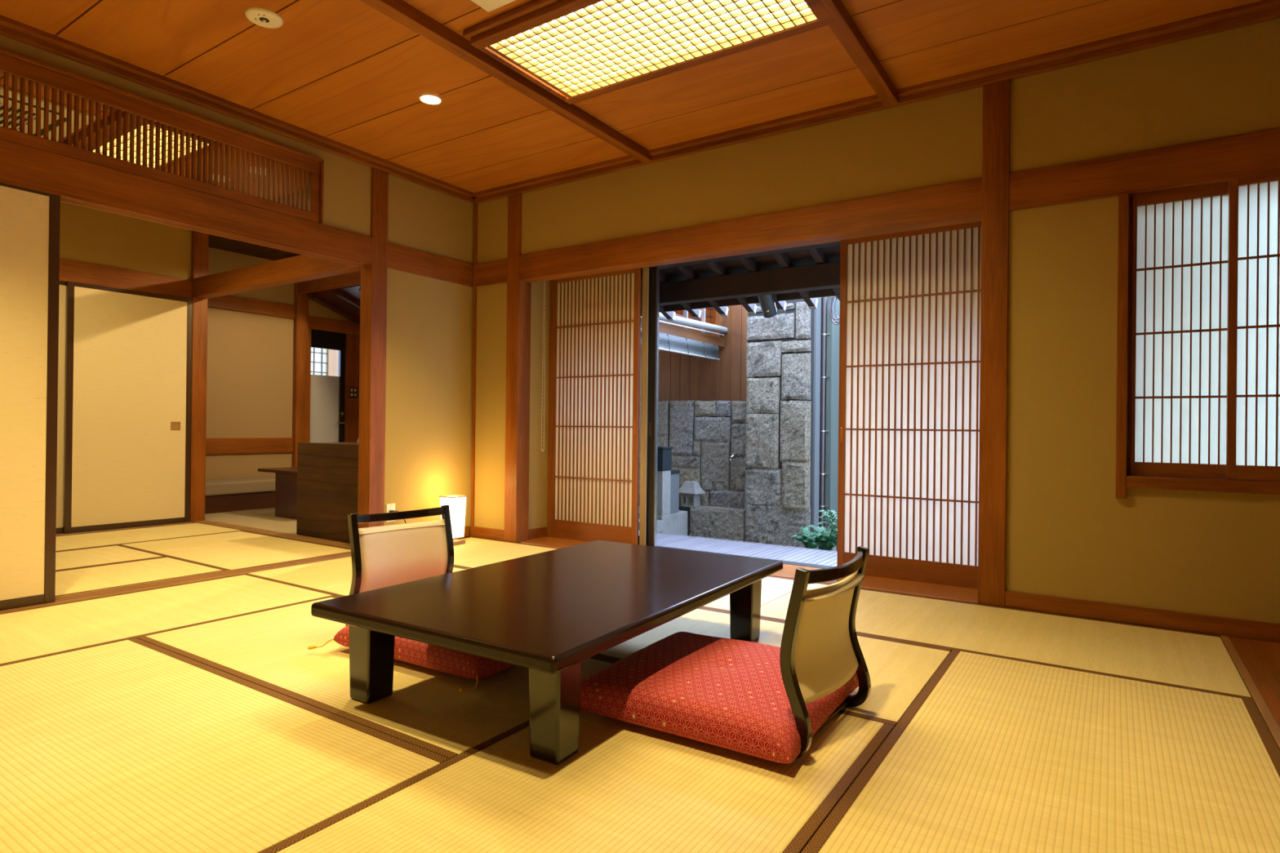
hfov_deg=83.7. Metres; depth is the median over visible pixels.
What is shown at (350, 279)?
trim
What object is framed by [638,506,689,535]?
step
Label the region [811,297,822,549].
wall
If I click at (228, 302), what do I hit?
trim
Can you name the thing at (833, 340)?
wall
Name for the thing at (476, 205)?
trim
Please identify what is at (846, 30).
trim
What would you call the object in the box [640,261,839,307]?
trim
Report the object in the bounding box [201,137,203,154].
ceiling light
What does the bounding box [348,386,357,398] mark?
switch plate
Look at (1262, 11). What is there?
trim
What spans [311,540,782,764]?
table
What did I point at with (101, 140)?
ceiling light
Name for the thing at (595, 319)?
screen
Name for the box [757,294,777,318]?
spotlight
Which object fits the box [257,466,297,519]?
table
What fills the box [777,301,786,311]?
trim
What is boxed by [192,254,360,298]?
trim
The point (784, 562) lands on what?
trim
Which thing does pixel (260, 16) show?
smoke detector
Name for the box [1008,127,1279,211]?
trim
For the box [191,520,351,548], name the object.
trim
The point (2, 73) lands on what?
ceiling
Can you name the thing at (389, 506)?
wall outlet
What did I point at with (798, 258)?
ceiling
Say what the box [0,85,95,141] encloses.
air conditioner
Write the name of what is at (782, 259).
rafter
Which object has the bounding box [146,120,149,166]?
ceiling light
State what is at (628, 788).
mat
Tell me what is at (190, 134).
ceiling light
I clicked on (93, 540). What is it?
mat
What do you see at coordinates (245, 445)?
trim
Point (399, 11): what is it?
trim
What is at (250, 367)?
wall
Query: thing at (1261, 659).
floor
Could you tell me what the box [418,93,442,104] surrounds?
recessed light
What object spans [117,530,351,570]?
mat
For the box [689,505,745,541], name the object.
ledge
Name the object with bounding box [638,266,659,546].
door
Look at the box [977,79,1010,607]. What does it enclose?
wooden post
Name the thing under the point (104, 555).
mat
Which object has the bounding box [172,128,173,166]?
ceiling light
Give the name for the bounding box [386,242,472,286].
trim
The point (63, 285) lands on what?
panel
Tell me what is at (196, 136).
ceiling light
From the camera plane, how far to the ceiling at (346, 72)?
3.54 m
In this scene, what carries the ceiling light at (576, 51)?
attached to the ceiling at (346, 72)
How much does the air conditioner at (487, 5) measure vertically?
0.026 m
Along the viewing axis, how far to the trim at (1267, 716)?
2.37 m
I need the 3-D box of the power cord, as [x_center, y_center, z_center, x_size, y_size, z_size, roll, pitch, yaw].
[-1.603,0.715,5.052,0.339,0.266,0.032,1,0,-41]
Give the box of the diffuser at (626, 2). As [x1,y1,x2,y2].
[502,0,810,87]
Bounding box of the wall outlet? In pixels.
[386,503,395,522]
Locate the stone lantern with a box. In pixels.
[678,480,705,511]
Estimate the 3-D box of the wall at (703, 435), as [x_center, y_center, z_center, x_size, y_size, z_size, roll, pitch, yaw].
[0.414,0.453,7.871,2.130,1.453,0.636,1,0,34]
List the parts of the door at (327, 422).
frosted glass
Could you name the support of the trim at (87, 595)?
attached to the wall at (429, 326)
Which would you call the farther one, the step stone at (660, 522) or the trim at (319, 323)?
the trim at (319, 323)
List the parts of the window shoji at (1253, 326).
rail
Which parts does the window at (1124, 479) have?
sill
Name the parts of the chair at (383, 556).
frame, rail, backrest, frame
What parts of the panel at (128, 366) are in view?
finger pull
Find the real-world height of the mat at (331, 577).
0.056 m
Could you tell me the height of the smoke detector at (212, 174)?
0.020 m
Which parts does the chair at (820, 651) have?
frame, backrest, rail, frame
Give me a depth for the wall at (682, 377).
7.78 m
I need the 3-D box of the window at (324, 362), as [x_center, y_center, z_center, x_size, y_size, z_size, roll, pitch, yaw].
[-4.113,-0.768,9.284,0.080,1.400,1.300,1,0,34]
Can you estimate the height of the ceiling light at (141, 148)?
0.058 m
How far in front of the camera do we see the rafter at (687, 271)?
5.53 m
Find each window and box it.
[311,347,337,376]
[640,307,724,347]
[1115,192,1279,498]
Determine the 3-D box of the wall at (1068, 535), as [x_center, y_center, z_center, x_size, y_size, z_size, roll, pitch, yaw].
[1.081,-0.441,4.293,5.620,2.960,0.480,1,0,34]
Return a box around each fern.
[790,526,818,549]
[805,524,831,533]
[811,530,835,551]
[815,509,837,551]
[826,528,837,549]
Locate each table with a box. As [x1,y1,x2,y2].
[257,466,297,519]
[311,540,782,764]
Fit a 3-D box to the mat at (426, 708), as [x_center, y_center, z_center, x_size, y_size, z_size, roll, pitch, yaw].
[-1.004,0.878,2.709,1.812,0.056,0.875,1,0,34]
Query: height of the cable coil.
0.268 m
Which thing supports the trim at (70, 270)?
attached to the wall at (250, 367)
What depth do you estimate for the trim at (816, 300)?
5.58 m
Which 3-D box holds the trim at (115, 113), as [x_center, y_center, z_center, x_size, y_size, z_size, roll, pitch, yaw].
[-3.589,-1.794,4.539,2.500,0.060,0.070,1,0,34]
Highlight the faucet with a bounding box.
[729,452,736,460]
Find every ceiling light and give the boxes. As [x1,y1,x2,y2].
[93,142,95,151]
[100,137,102,154]
[106,134,109,155]
[114,131,116,157]
[120,127,123,159]
[127,124,129,161]
[133,120,136,163]
[140,119,142,164]
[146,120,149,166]
[153,122,155,168]
[160,124,161,170]
[165,126,168,168]
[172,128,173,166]
[177,130,179,164]
[183,132,186,161]
[190,133,191,159]
[195,136,197,156]
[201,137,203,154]
[207,139,208,152]
[462,0,835,104]
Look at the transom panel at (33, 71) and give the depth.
3.72 m
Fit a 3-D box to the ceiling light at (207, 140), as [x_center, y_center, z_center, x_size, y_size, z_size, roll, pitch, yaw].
[-2.700,-1.780,4.468,0.208,0.058,0.099,1,0,34]
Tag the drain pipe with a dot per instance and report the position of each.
(824, 299)
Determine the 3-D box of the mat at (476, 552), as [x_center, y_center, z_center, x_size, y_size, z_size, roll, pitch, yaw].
[-0.785,0.886,4.673,1.797,0.056,0.882,1,0,34]
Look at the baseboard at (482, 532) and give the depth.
5.47 m
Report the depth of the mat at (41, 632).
3.20 m
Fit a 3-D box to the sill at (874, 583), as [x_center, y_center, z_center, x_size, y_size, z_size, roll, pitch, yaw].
[0.512,0.903,4.612,3.300,0.060,0.385,1,0,34]
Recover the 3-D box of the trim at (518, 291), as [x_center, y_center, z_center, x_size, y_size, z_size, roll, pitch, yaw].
[-0.917,-0.439,5.385,0.122,2.595,0.135,1,0,34]
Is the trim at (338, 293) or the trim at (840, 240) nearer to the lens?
the trim at (840, 240)
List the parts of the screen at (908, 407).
finger pull, rail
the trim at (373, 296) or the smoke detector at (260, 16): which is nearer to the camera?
the smoke detector at (260, 16)
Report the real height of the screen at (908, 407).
2.012 m
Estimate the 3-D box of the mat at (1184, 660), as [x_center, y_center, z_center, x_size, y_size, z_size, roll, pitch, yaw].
[1.475,0.908,3.176,1.799,0.056,0.882,1,0,34]
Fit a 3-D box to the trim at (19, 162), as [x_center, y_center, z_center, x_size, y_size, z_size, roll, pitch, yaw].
[-2.824,-1.200,3.364,0.113,0.175,3.545,1,0,34]
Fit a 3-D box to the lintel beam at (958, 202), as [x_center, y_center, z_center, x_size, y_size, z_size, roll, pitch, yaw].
[0.444,-1.166,4.491,3.126,0.185,0.126,1,0,34]
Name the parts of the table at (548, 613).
leg, leg, leg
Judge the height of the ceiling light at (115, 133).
0.058 m
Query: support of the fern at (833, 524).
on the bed
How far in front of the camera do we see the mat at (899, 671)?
2.72 m
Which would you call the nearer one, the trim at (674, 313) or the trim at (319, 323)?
the trim at (674, 313)
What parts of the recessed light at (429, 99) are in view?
bulb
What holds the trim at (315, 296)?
attached to the wall at (250, 367)
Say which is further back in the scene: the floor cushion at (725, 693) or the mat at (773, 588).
the mat at (773, 588)
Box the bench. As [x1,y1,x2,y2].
[204,476,275,514]
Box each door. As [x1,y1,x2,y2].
[310,328,346,442]
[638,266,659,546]
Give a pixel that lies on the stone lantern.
(691, 491)
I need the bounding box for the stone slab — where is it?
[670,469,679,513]
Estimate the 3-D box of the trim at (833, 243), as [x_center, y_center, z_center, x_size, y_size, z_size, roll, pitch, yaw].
[0.669,-1.165,4.801,3.200,0.050,0.100,1,0,34]
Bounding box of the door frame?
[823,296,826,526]
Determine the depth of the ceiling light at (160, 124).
4.53 m
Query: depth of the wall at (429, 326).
5.14 m
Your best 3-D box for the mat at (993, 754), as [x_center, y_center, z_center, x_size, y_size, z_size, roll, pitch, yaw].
[1.119,0.900,1.828,0.904,0.056,1.752,1,0,34]
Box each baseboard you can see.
[463,526,470,537]
[472,526,546,540]
[1004,591,1279,643]
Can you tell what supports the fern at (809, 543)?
on the bed
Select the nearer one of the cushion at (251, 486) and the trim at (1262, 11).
the trim at (1262, 11)
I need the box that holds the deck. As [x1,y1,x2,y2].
[638,530,837,566]
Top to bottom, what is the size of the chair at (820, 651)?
0.500 m
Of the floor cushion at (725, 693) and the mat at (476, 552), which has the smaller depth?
the floor cushion at (725, 693)
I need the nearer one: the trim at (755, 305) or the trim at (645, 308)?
the trim at (645, 308)
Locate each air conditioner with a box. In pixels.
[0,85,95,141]
[471,0,515,11]
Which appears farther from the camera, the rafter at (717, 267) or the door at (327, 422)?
the door at (327, 422)
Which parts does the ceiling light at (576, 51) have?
moulding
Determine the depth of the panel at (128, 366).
5.77 m
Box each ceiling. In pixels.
[0,0,1261,192]
[0,72,307,260]
[306,244,840,324]
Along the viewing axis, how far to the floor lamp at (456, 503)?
5.16 m
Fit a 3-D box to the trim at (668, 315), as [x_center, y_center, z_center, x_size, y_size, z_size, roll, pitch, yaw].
[-0.008,-1.163,5.867,0.052,0.427,1.032,1,0,34]
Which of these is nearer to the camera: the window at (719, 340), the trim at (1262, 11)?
the trim at (1262, 11)
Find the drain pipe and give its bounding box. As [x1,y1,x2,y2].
[819,297,830,549]
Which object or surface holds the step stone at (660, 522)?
on the ground
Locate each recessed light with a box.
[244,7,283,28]
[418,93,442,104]
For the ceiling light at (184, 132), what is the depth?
4.46 m
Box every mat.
[0,573,335,666]
[0,638,448,852]
[55,522,241,551]
[55,545,163,571]
[55,556,223,596]
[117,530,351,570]
[137,595,617,759]
[242,556,468,596]
[258,710,893,852]
[453,537,558,568]
[594,607,951,727]
[701,576,794,612]
[760,582,1253,700]
[800,649,1279,852]
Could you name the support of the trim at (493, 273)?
attached to the wall at (1068, 535)
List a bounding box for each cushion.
[204,476,275,496]
[307,625,514,693]
[580,631,858,764]
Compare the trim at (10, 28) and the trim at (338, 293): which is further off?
the trim at (338, 293)
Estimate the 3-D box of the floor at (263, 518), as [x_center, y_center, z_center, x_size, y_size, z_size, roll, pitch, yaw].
[-2.532,0.904,7.102,3.475,0.120,2.765,1,0,34]
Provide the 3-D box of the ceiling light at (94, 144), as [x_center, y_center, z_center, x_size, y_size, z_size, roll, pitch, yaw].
[-3.434,-1.788,4.502,0.184,0.058,0.063,1,0,34]
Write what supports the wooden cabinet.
on the floor at (263, 518)
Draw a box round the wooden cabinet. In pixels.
[296,442,358,542]
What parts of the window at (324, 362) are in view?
pane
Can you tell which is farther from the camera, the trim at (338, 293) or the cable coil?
the trim at (338, 293)
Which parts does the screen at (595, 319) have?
rail, finger pull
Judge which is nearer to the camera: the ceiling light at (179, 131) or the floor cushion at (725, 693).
the floor cushion at (725, 693)
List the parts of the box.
lid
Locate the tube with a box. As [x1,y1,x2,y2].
[640,312,728,335]
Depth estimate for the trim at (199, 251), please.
6.23 m
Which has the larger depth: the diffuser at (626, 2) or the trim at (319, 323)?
the trim at (319, 323)
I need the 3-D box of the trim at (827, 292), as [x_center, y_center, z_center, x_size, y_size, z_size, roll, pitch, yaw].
[1.356,-1.004,5.405,4.600,0.053,0.020,1,0,34]
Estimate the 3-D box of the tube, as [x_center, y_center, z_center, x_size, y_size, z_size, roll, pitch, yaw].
[0.407,-1.000,6.862,0.068,0.130,1.850,1,0,34]
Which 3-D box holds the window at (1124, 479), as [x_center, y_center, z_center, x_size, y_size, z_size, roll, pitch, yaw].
[2.552,-0.369,3.085,0.823,1.398,0.148,1,0,34]
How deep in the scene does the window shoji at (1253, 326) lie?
3.01 m
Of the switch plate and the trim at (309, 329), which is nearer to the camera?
the trim at (309, 329)
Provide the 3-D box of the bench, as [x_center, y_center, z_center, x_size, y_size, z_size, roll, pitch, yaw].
[-4.076,0.682,7.140,0.425,0.290,1.310,1,0,34]
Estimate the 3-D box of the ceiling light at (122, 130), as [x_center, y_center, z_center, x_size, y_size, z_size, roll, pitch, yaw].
[-3.225,-1.786,4.456,0.593,0.058,0.218,1,0,34]
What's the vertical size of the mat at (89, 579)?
0.056 m
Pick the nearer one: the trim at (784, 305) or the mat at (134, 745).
the mat at (134, 745)
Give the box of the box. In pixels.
[657,446,673,471]
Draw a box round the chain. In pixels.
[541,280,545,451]
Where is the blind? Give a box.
[640,328,719,360]
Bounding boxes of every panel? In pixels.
[0,48,324,223]
[0,182,60,610]
[56,280,66,533]
[63,280,192,533]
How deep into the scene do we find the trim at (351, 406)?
8.50 m
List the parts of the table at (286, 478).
leg panel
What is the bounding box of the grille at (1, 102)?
[0,101,42,130]
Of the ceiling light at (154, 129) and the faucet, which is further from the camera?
the faucet
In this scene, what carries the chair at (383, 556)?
on the mat at (426, 708)
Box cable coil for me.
[828,295,839,325]
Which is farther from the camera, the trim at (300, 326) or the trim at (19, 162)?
the trim at (300, 326)
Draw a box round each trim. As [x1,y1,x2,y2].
[0,14,475,204]
[0,138,372,265]
[0,551,351,613]
[56,521,192,536]
[59,257,192,298]
[63,111,142,147]
[190,230,208,522]
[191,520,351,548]
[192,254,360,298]
[205,437,293,454]
[207,294,295,319]
[291,282,308,466]
[297,271,360,293]
[306,328,311,442]
[308,315,359,335]
[311,293,359,324]
[334,289,359,308]
[344,333,359,442]
[357,167,388,528]
[360,0,652,163]
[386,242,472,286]
[470,0,1279,203]
[470,203,478,536]
[471,259,507,287]
[504,192,531,542]
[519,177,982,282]
[639,267,648,545]
[640,240,840,268]
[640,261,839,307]
[640,280,673,319]
[640,288,839,314]
[641,240,840,269]
[656,545,833,568]
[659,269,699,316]
[667,311,675,320]
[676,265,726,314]
[693,309,701,319]
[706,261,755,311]
[720,306,728,316]
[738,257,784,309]
[747,304,756,314]
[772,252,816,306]
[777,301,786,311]
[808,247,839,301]
[808,298,817,309]
[820,0,898,106]
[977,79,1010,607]
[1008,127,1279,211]
[1220,635,1279,751]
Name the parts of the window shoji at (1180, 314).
rail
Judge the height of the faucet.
0.076 m
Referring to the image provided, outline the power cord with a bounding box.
[389,510,406,523]
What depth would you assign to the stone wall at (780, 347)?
6.70 m
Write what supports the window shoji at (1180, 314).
attached to the window at (1124, 479)
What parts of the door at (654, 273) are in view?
pull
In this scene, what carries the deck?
on the ground
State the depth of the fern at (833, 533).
5.36 m
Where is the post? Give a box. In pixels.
[657,470,671,515]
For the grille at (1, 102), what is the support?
attached to the air conditioner at (1, 86)
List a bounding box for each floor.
[204,507,350,543]
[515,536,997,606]
[1228,636,1279,727]
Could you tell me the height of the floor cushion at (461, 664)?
0.102 m
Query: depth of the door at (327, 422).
8.31 m
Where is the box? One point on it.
(664, 453)
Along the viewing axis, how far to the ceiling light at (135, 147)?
4.51 m
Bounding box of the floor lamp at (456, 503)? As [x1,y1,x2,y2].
[439,494,466,545]
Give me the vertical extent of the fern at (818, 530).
0.279 m
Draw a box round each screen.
[546,267,641,544]
[836,221,982,588]
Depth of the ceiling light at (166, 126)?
4.55 m
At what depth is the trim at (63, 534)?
5.71 m
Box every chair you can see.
[345,504,453,626]
[779,546,871,759]
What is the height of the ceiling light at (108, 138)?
0.058 m
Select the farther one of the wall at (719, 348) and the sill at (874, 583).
the wall at (719, 348)
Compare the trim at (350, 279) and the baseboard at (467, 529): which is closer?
the baseboard at (467, 529)
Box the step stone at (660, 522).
[638,518,662,532]
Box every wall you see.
[0,34,474,539]
[59,201,351,479]
[470,17,1279,636]
[638,400,746,508]
[640,304,747,401]
[640,332,722,353]
[744,298,813,548]
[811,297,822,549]
[824,296,839,546]
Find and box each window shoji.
[1130,182,1228,479]
[1226,172,1279,481]
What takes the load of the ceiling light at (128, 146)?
attached to the ceiling at (2, 73)
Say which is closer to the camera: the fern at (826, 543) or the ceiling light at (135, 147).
the ceiling light at (135, 147)

